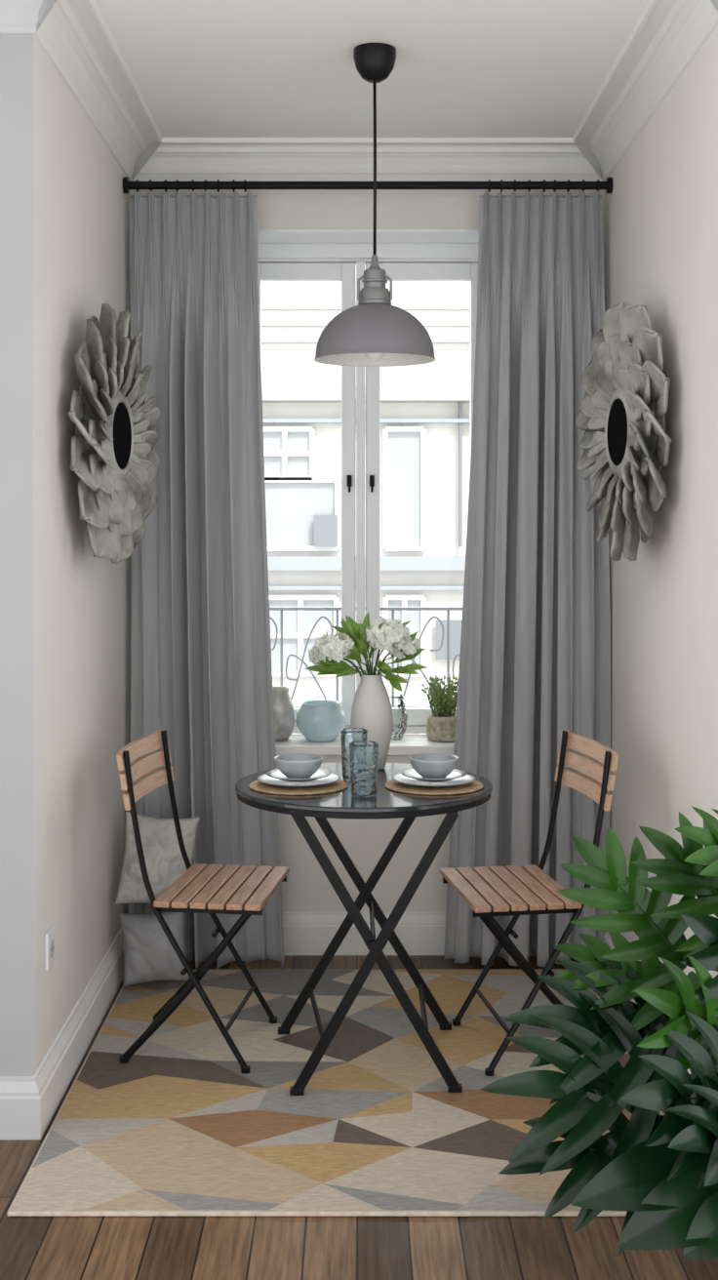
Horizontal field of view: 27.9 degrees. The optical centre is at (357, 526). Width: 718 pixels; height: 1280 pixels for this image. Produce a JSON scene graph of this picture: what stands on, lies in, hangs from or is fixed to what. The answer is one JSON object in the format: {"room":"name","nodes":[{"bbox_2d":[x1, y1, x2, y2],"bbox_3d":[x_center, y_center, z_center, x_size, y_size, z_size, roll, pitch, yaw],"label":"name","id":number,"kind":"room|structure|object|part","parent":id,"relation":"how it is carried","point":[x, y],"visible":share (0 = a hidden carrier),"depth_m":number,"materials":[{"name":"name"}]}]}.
{"room":"dining room","nodes":[
{"label":"dining room","id":0,"kind":"room"},
{"bbox_2d":[0,35,130,1076],"bbox_3d":[-1.980,0.080,4.265,2.440,2.700,1.750,0,0,0],"label":"wall","id":1,"kind":"structure","parent":0,"point":[65,610],"depth_m":3.61,"materials":[{"name":"paint"}]},
{"bbox_2d":[0,1076,40,1139],"bbox_3d":[-1.969,1.360,3.379,2.462,0.140,0.022,0,0,0],"label":"baseboard","id":2,"kind":"structure","parent":1,"relation":"attached to","point":[20,1099],"depth_m":3.37,"materials":[{"name":"grey paint"}]},
{"bbox_2d":[0,0,54,35],"bbox_3d":[-1.917,-1.213,3.326,2.567,0.116,0.127,0,0,0],"label":"trim","id":3,"kind":"structure","parent":1,"relation":"attached to","point":[17,17],"depth_m":3.38,"materials":[{"name":"grey paint"}]},
{"bbox_2d":[44,925,54,970],"bbox_3d":[-0.754,1.036,3.548,0.012,0.090,0.080,0,0,0],"label":"wall outlet","id":4,"kind":"object","parent":1,"relation":"attached to","point":[50,935],"visible":1,"depth_m":3.53,"materials":[{"name":"white plastic"}]},
{"bbox_2d":[49,939,54,957],"bbox_3d":[-0.750,1.036,3.548,0.002,0.042,0.042,0,0,0],"label":"socket","id":5,"kind":"object","parent":4,"relation":"attached to","point":[52,941],"depth_m":3.55,"materials":[{"name":"grey plastic"}]},
{"bbox_2d":[34,926,124,1138],"bbox_3d":[-0.749,1.360,4.104,0.022,0.140,1.472,0,0,0],"label":"baseboard","id":6,"kind":"structure","parent":1,"relation":"attached to","point":[59,1066],"depth_m":3.84,"materials":[{"name":"white wood"}]},
{"bbox_2d":[34,0,162,181],"bbox_3d":[-0.697,-1.213,4.051,0.127,0.116,1.577,0,0,0],"label":"trim","id":7,"kind":"structure","parent":1,"relation":"attached to","point":[74,35],"depth_m":3.95,"materials":[{"name":"white paint"}]},
{"bbox_2d":[67,303,159,562],"bbox_3d":[-0.663,-0.254,3.994,0.105,0.710,0.731,0,0,9],"label":"mirror","id":8,"kind":"object","parent":1,"relation":"attached to","point":[114,460],"visible":1,"depth_m":3.89,"materials":[{"name":"grey wood"}]},
{"bbox_2d":[122,177,612,193],"bbox_3d":[0.035,-1.111,4.700,1.588,0.052,0.052,0,0,0],"label":"curtain rod","id":9,"kind":"object","parent":1,"relation":"attached to","point":[127,185],"visible":0.99,"depth_m":4.69,"materials":[{"name":"black metal"}]},
{"bbox_2d":[128,190,284,968],"bbox_3d":[-0.489,0.164,4.684,0.511,2.503,0.122,0,0,0],"label":"curtain","id":10,"kind":"object","parent":9,"relation":"hanging from","point":[201,671],"visible":0.88,"depth_m":4.69,"materials":[{"name":"grey fabric"}]},
{"bbox_2d":[443,190,610,966],"bbox_3d":[0.555,0.164,4.702,0.542,2.503,0.127,0,0,0],"label":"curtain","id":11,"kind":"object","parent":9,"relation":"hanging from","point":[535,655],"visible":0.88,"depth_m":4.68,"materials":[{"name":"grey fabric"}]},
{"bbox_2d":[0,955,717,1279],"bbox_3d":[0.000,1.480,3.320,6.400,0.100,3.640,0,0,0],"label":"floor","id":12,"kind":"structure","parent":0,"point":[31,1248],"depth_m":2.88,"materials":[{"name":"brown wood"}]},
{"bbox_2d":[6,969,663,1216],"bbox_3d":[0.007,1.423,3.810,1.465,0.011,1.640,0,0,0],"label":"geometric rug","id":13,"kind":"object","parent":12,"relation":"on","point":[176,1129],"visible":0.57,"depth_m":3.51,"materials":[{"name":"fabric"}]},
{"bbox_2d":[119,912,189,987],"bbox_3d":[-0.625,1.295,4.453,0.222,0.237,0.162,0,0,0],"label":"floor cushion","id":14,"kind":"object","parent":13,"relation":"on","point":[149,955],"visible":0.94,"depth_m":4.39,"materials":[{"name":"grey fabric"}]},
{"bbox_2d":[114,810,200,904],"bbox_3d":[-0.615,1.030,4.464,0.254,0.300,0.164,0,0,0],"label":"throw cushion","id":15,"kind":"object","parent":14,"relation":"on","point":[163,858],"visible":0.78,"depth_m":4.42,"materials":[{"name":"fabric"}]},
{"bbox_2d":[116,730,289,1073],"bbox_3d":[-0.421,1.002,3.961,0.402,0.828,0.452,0,0,7],"label":"folding chair","id":16,"kind":"object","parent":13,"relation":"on","point":[212,889],"visible":1,"depth_m":3.86,"materials":[{"name":"brown wood"}]},
{"bbox_2d":[235,761,492,1095],"bbox_3d":[0.018,1.050,3.850,0.686,0.734,0.686,0,0,0],"label":"bistro table","id":17,"kind":"object","parent":13,"relation":"on","point":[387,803],"visible":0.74,"depth_m":3.62,"materials":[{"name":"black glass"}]},
{"bbox_2d":[248,779,348,795],"bbox_3d":[-0.154,0.680,3.800,0.260,0.005,0.260,0,0,0],"label":"placemat","id":18,"kind":"object","parent":17,"relation":"on","point":[256,785],"visible":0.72,"depth_m":3.74,"materials":[{"name":"brown wicker"}]},
{"bbox_2d":[257,773,339,787],"bbox_3d":[-0.154,0.669,3.805,0.218,0.016,0.218,0,0,0],"label":"dinner plate","id":19,"kind":"object","parent":18,"relation":"on","point":[332,778],"visible":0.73,"depth_m":3.79,"materials":[{"name":"white ceramic"}]},
{"bbox_2d":[266,768,330,781],"bbox_3d":[-0.154,0.657,3.806,0.170,0.016,0.170,0,0,0],"label":"plate","id":20,"kind":"object","parent":19,"relation":"on","point":[276,774],"visible":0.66,"depth_m":3.81,"materials":[{"name":"white ceramic"}]},
{"bbox_2d":[273,753,323,778],"bbox_3d":[-0.154,0.634,3.806,0.132,0.052,0.132,0,0,0],"label":"soup bowl","id":21,"kind":"object","parent":20,"relation":"on","point":[294,765],"visible":0.97,"depth_m":3.77,"materials":[{"name":"grey ceramic"}]},
{"bbox_2d":[340,727,367,781],"bbox_3d":[-0.008,0.615,3.900,0.074,0.134,0.074,0,0,0],"label":"drinking glass","id":22,"kind":"object","parent":17,"relation":"on","point":[362,777],"visible":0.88,"depth_m":3.89,"materials":[{"name":"glass"}]},
{"bbox_2d":[349,740,378,798],"bbox_3d":[0.017,0.615,3.660,0.076,0.134,0.076,0,0,0],"label":"drinking glass","id":23,"kind":"object","parent":17,"relation":"on","point":[352,745],"visible":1,"depth_m":3.65,"materials":[{"name":"glass"}]},
{"bbox_2d":[305,611,426,770],"bbox_3d":[0.025,0.461,4.079,0.350,0.444,0.193,0,0,0],"label":"flower vase","id":24,"kind":"object","parent":17,"relation":"on","point":[371,710],"visible":0.98,"depth_m":4.04,"materials":[{"name":"grey ceramic"}]},
{"bbox_2d":[384,779,483,795],"bbox_3d":[0.203,0.680,3.800,0.260,0.005,0.260,0,0,0],"label":"placemat","id":25,"kind":"object","parent":17,"relation":"on","point":[475,785],"visible":0.66,"depth_m":3.74,"materials":[{"name":"brown wicker"}]},
{"bbox_2d":[393,773,475,787],"bbox_3d":[0.203,0.669,3.805,0.218,0.016,0.218,0,0,0],"label":"dinner plate","id":26,"kind":"object","parent":25,"relation":"on","point":[399,778],"visible":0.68,"depth_m":3.79,"materials":[{"name":"white ceramic"}]},
{"bbox_2d":[401,768,466,781],"bbox_3d":[0.203,0.657,3.806,0.170,0.016,0.170,0,0,0],"label":"plate","id":27,"kind":"object","parent":26,"relation":"on","point":[456,774],"visible":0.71,"depth_m":3.81,"materials":[{"name":"white ceramic"}]},
{"bbox_2d":[408,753,459,778],"bbox_3d":[0.203,0.634,3.806,0.132,0.052,0.132,0,0,0],"label":"soup bowl","id":28,"kind":"object","parent":27,"relation":"on","point":[427,765],"visible":0.99,"depth_m":3.77,"materials":[{"name":"grey ceramic"}]},
{"bbox_2d":[440,730,619,1076],"bbox_3d":[0.469,1.002,3.948,0.402,0.828,0.452,0,0,-9],"label":"folding chair","id":29,"kind":"object","parent":13,"relation":"on","point":[516,891],"visible":0.87,"depth_m":3.90,"materials":[{"name":"brown wood"}]},
{"bbox_2d":[480,805,717,1258],"bbox_3d":[0.777,0.920,2.739,1.076,1.018,0.931,0,0,0],"label":"potted plant","id":30,"kind":"object","parent":12,"relation":"on","point":[660,1170],"visible":1,"depth_m":2.80,"materials":[{"name":"green plant"}]},
{"bbox_2d":[130,189,604,911],"bbox_3d":[0.035,0.080,4.990,1.590,2.700,0.300,0,0,0],"label":"wall","id":31,"kind":"structure","parent":0,"point":[306,888],"depth_m":4.84,"materials":[{"name":"paint"}]},
{"bbox_2d":[275,734,454,755],"bbox_3d":[0.030,0.745,4.934,1.020,0.034,0.257,0,0,0],"label":"windowsill","id":32,"kind":"object","parent":31,"relation":"attached to","point":[410,744],"depth_m":4.81,"materials":[{"name":"white"}]},
{"bbox_2d":[272,685,295,741],"bbox_3d":[-0.273,0.638,4.930,0.124,0.178,0.124,0,0,0],"label":"vase","id":33,"kind":"object","parent":32,"relation":"on","point":[283,707],"visible":0.59,"depth_m":4.89,"materials":[{"name":"grey ceramic"}]},
{"bbox_2d":[295,699,346,741],"bbox_3d":[-0.123,0.663,4.930,0.172,0.128,0.172,0,0,0],"label":"vase","id":34,"kind":"object","parent":32,"relation":"on","point":[318,720],"visible":0.99,"depth_m":4.87,"materials":[{"name":"blue ceramic"}]},
{"bbox_2d":[389,693,407,740],"bbox_3d":[0.114,0.652,4.950,0.120,0.150,0.120,0,0,0],"label":"clear glass vase","id":35,"kind":"object","parent":32,"relation":"on","point":[403,721],"visible":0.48,"depth_m":4.93,"materials":[{"name":"clear glass"}]},
{"bbox_2d":[420,673,458,742],"bbox_3d":[0.288,0.615,4.925,0.142,0.225,0.138,0,0,0],"label":"potted herb","id":36,"kind":"object","parent":32,"relation":"on","point":[440,725],"visible":0.98,"depth_m":4.90,"materials":[{"name":"green plant"}]},
{"bbox_2d":[426,713,456,742],"bbox_3d":[0.297,0.684,4.931,0.121,0.088,0.120,0,0,0],"label":"pot","id":37,"kind":"object","parent":36,"relation":"attached to","point":[440,727],"depth_m":4.88,"materials":[{"name":"beige stone"}]},
{"bbox_2d":[131,137,602,181],"bbox_3d":[0.035,-1.213,4.777,1.590,0.116,0.127,0,0,0],"label":"trim","id":38,"kind":"structure","parent":31,"relation":"attached to","point":[181,159],"depth_m":4.81,"materials":[{"name":"white paint"}]},
{"bbox_2d":[257,258,478,734],"bbox_3d":[0.025,-0.054,5.265,1.550,1.889,0.410,0,0,0],"label":"window","id":39,"kind":"structure","parent":31,"relation":"in","point":[409,728],"depth_m":5.07,"materials":[{"name":"white paint"}]},
{"bbox_3d":[-0.197,-0.115,5.088,0.384,1.625,0.045,0,0,0],"label":"sash","id":40,"kind":"part","parent":39,"relation":"part of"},
{"bbox_2d":[356,261,365,690],"bbox_3d":[0.013,-0.115,5.082,0.032,1.628,0.076,0,0,0],"label":"post","id":41,"kind":"object","parent":39,"relation":"attached to","point":[360,265],"visible":0.56,"depth_m":5.04,"materials":[{"name":"white paint"}]},
{"bbox_2d":[347,475,374,492],"bbox_3d":[0.013,-0.150,5.051,0.097,0.060,0.025,0,0,0],"label":"handle","id":42,"kind":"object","parent":39,"relation":"attached to","point":[349,477],"depth_m":5.04,"materials":[{"name":"black metal"}]},
{"bbox_3d":[0.025,0.596,5.306,1.550,0.588,0.328,0,0,0],"label":"balcony railing","id":43,"kind":"part","parent":39,"relation":"part of","materials":[{"name":"grey metal"}]},
{"bbox_3d":[0.240,-0.115,5.088,0.418,1.625,0.045,0,0,0],"label":"sash","id":44,"kind":"part","parent":39,"relation":"part of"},
{"bbox_2d":[257,242,478,258],"bbox_3d":[0.030,-0.968,5.045,0.938,0.060,0.029,0,0,0],"label":"window frame","id":45,"kind":"structure","parent":31,"relation":"attached to","point":[264,250],"depth_m":5.03,"materials":[{"name":"white paint"}]},
{"bbox_2d":[257,228,479,242],"bbox_3d":[0.030,-0.137,4.950,0.939,1.724,0.217,0,0,0],"label":"lining","id":46,"kind":"object","parent":31,"relation":"attached to","point":[264,235],"visible":0.1,"depth_m":4.90,"materials":[{"name":"white paint"}]},
{"bbox_2d":[282,911,532,955],"bbox_3d":[0.035,1.360,4.829,1.590,0.140,0.022,0,0,0],"label":"baseboard","id":47,"kind":"structure","parent":31,"relation":"attached to","point":[305,933],"depth_m":4.82,"materials":[{"name":"white"}]},
{"bbox_2d":[94,0,648,137],"bbox_3d":[0.000,-1.330,2.370,6.400,0.120,5.540,0,0,0],"label":"ceiling","id":48,"kind":"structure","parent":0,"point":[201,68],"depth_m":3.96,"materials":[{"name":"white paint"}]},
{"bbox_2d":[314,42,435,366],"bbox_3d":[0.047,-0.855,3.840,0.322,0.828,0.322,0,0,0],"label":"pendant lamp","id":49,"kind":"object","parent":48,"relation":"hanging from","point":[374,332],"visible":1,"depth_m":3.78,"materials":[{"name":"black metal"}]},
{"bbox_3d":[0.047,-0.518,3.840,0.322,0.150,0.322,0,0,0],"label":"lamp shade","id":50,"kind":"part","parent":49,"relation":"part of","materials":[{"name":"grey metal"}]},
{"bbox_3d":[0.047,-0.515,3.840,0.322,0.144,0.322,0,0,0],"label":"lamp shade","id":51,"kind":"part","parent":49,"relation":"part of","materials":[{"name":"white"}]},
{"bbox_3d":[0.047,-0.511,3.840,0.060,0.141,0.060,0,0,0],"label":"bulb","id":52,"kind":"part","parent":49,"relation":"part of","materials":[{"name":"white glass"}]},
{"bbox_3d":[0.048,-0.948,3.840,0.009,0.484,0.008,0,0,0],"label":"cord","id":53,"kind":"part","parent":49,"relation":"part of","materials":[{"name":"black plastic"}]},
{"bbox_2d":[604,25,717,977],"bbox_3d":[2.015,0.080,4.210,2.370,2.700,1.860,0,0,0],"label":"wall","id":54,"kind":"structure","parent":0,"point":[661,208],"depth_m":3.79,"materials":[{"name":"paint"}]},
{"bbox_2d":[575,301,672,560],"bbox_3d":[0.734,-0.264,3.997,0.100,0.721,0.704,0,0,-8],"label":"mirror","id":55,"kind":"object","parent":54,"relation":"attached to","point":[625,443],"visible":1,"depth_m":3.91,"materials":[{"name":"grey wood"}]},
{"bbox_2d":[572,0,717,181],"bbox_3d":[0.766,-1.213,3.997,0.127,0.116,1.687,0,0,0],"label":"trim","id":56,"kind":"structure","parent":54,"relation":"attached to","point":[667,35],"depth_m":3.93,"materials":[{"name":"white paint"}]},
{"bbox_2d":[604,931,690,1074],"bbox_3d":[0.819,1.360,4.049,0.022,0.140,1.582,0,0,0],"label":"baseboard","id":57,"kind":"structure","parent":54,"relation":"attached to","point":[608,940],"depth_m":4.63,"materials":[{"name":"white"}]},
{"bbox_2d":[711,0,717,12],"bbox_3d":[1.952,-1.213,3.216,2.497,0.116,0.127,0,0,0],"label":"trim","id":58,"kind":"structure","parent":54,"relation":"attached to","point":[714,2],"depth_m":3.26,"materials":[{"name":"grey paint"}]},
{"label":"outside","id":59,"kind":"structure","parent":0,"visible":0},
{"bbox_3d":[0.000,4.680,17.800,24.000,0.100,24.400,0,0,0],"label":"ground","id":60,"kind":"structure","parent":59,"visible":0},
{"bbox_2d":[261,280,470,734],"bbox_3d":[0.000,1.000,14.525,12.000,7.260,1.550,0,0,0],"label":"facade","id":61,"kind":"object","parent":60,"relation":"on","point":[425,408],"visible":0.23,"depth_m":14.00,"materials":[{"name":"grey stone"}]},
{"bbox_3d":[0.000,-0.218,13.900,12.000,1.646,0.200,0,0,0],"label":"facade cornice","id":62,"kind":"part","parent":61,"relation":"part of","materials":[{"name":"grey"}]}
]}

